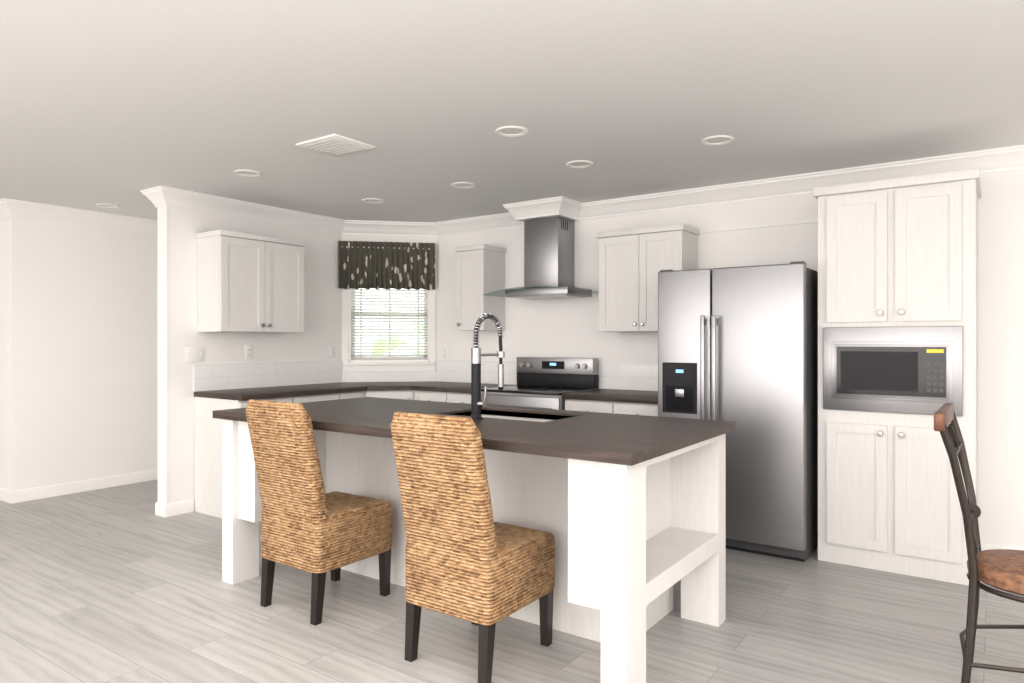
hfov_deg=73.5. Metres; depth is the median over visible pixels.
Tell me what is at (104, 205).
recessed light
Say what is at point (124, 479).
baseboard
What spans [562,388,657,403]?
countertop
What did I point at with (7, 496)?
baseboard
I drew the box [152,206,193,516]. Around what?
wall trim
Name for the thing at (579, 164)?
recessed light
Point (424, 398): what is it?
base cabinet
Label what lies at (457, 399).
base cabinet
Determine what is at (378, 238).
wall
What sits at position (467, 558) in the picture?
woven chair
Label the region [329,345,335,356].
electrical outlet
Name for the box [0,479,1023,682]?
floor
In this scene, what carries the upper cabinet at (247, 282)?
attached to the wall at (318, 336)
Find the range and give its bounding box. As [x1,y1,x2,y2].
[481,357,598,409]
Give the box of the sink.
[465,409,568,420]
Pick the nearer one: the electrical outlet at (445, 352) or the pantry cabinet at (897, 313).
the pantry cabinet at (897, 313)
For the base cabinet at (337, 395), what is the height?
0.880 m
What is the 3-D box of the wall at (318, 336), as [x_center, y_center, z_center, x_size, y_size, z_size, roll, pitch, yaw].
[-2.138,0.090,5.830,0.120,2.440,1.667,0,0,35]
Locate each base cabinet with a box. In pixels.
[194,396,301,517]
[302,392,345,402]
[346,392,365,398]
[366,396,413,399]
[414,396,453,402]
[454,396,470,403]
[565,400,657,415]
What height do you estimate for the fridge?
1.775 m
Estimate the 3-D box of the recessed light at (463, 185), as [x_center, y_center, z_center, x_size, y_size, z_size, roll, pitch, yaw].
[-0.352,-1.125,4.962,0.180,0.009,0.180,0,0,35]
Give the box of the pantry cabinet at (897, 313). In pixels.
[813,168,980,585]
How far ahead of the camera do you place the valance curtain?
6.47 m
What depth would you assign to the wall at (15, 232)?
5.60 m
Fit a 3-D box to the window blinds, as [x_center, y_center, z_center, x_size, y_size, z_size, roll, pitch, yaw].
[-1.173,-0.254,6.581,0.719,0.859,0.046,0,0,-10]
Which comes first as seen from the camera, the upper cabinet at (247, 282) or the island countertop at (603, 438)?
the island countertop at (603, 438)
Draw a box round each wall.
[0,217,31,490]
[32,219,157,487]
[168,206,341,503]
[342,235,436,371]
[437,169,1023,547]
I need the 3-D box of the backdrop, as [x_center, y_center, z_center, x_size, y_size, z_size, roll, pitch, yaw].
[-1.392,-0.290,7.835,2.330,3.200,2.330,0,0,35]
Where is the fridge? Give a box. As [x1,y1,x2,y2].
[658,261,817,561]
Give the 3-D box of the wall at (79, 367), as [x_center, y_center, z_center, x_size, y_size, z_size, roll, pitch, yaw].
[-3.581,0.090,6.290,0.120,2.440,1.480,0,0,35]
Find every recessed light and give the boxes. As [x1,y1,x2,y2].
[95,203,119,207]
[233,170,261,176]
[362,198,384,203]
[451,182,475,188]
[495,126,528,136]
[566,160,593,167]
[701,135,733,145]
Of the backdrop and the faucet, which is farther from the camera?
the backdrop
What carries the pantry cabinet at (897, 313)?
on the floor
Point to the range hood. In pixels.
(548, 258)
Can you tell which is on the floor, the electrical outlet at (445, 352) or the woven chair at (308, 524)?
the woven chair at (308, 524)
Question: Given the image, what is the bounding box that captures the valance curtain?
[338,241,434,289]
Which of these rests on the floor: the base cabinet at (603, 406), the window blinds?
the base cabinet at (603, 406)
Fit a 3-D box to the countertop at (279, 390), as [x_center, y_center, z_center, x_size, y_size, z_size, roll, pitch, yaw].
[-1.773,0.410,5.694,0.627,0.040,1.463,0,0,35]
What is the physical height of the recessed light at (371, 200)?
0.009 m
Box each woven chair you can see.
[245,400,391,625]
[390,412,554,682]
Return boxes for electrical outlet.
[245,345,252,358]
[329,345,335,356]
[443,347,448,358]
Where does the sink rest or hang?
in the island countertop at (603, 438)
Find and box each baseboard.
[0,488,15,503]
[16,470,151,502]
[980,542,1023,550]
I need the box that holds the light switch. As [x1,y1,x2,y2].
[185,347,203,361]
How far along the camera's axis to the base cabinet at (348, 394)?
5.83 m
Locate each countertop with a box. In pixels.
[194,384,365,399]
[213,397,734,464]
[338,380,516,395]
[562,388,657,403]
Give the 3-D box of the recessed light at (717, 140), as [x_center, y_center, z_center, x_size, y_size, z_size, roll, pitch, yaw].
[1.155,-1.125,3.854,0.180,0.009,0.180,0,0,35]
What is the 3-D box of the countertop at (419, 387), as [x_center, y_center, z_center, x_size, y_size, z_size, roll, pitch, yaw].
[-0.828,0.410,6.155,1.641,0.040,0.890,0,0,35]
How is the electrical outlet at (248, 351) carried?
attached to the wall at (318, 336)
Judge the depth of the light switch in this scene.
5.28 m
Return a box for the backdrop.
[355,288,423,353]
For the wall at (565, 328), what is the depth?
4.85 m
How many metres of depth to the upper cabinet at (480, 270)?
6.00 m
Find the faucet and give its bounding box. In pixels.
[469,313,504,419]
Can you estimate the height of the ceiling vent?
0.014 m
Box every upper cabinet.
[196,229,306,332]
[455,244,505,330]
[596,224,699,331]
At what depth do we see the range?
5.57 m
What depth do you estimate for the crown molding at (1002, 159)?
5.44 m
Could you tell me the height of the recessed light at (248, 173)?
0.009 m
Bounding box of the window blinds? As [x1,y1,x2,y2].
[351,288,427,358]
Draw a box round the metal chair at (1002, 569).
[934,403,1023,682]
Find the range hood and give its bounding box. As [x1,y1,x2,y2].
[483,217,598,299]
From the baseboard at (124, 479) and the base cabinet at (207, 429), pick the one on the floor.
the base cabinet at (207, 429)
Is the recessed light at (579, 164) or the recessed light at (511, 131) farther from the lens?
the recessed light at (579, 164)
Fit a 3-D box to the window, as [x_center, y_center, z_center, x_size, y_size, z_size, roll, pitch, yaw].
[-1.175,-0.233,6.594,0.865,1.045,0.160,0,0,-10]
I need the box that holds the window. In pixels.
[343,288,434,371]
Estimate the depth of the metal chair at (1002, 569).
2.47 m
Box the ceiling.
[0,0,1023,222]
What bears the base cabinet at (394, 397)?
on the floor
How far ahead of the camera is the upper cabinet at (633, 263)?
5.08 m
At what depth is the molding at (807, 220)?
4.87 m
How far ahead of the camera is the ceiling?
3.16 m
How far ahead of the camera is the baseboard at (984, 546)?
4.08 m
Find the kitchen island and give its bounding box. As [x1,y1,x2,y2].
[222,421,725,682]
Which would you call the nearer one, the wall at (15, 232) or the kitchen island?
the kitchen island
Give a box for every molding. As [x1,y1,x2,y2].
[0,145,1023,236]
[699,218,817,232]
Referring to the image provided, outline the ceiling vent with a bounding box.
[296,134,374,156]

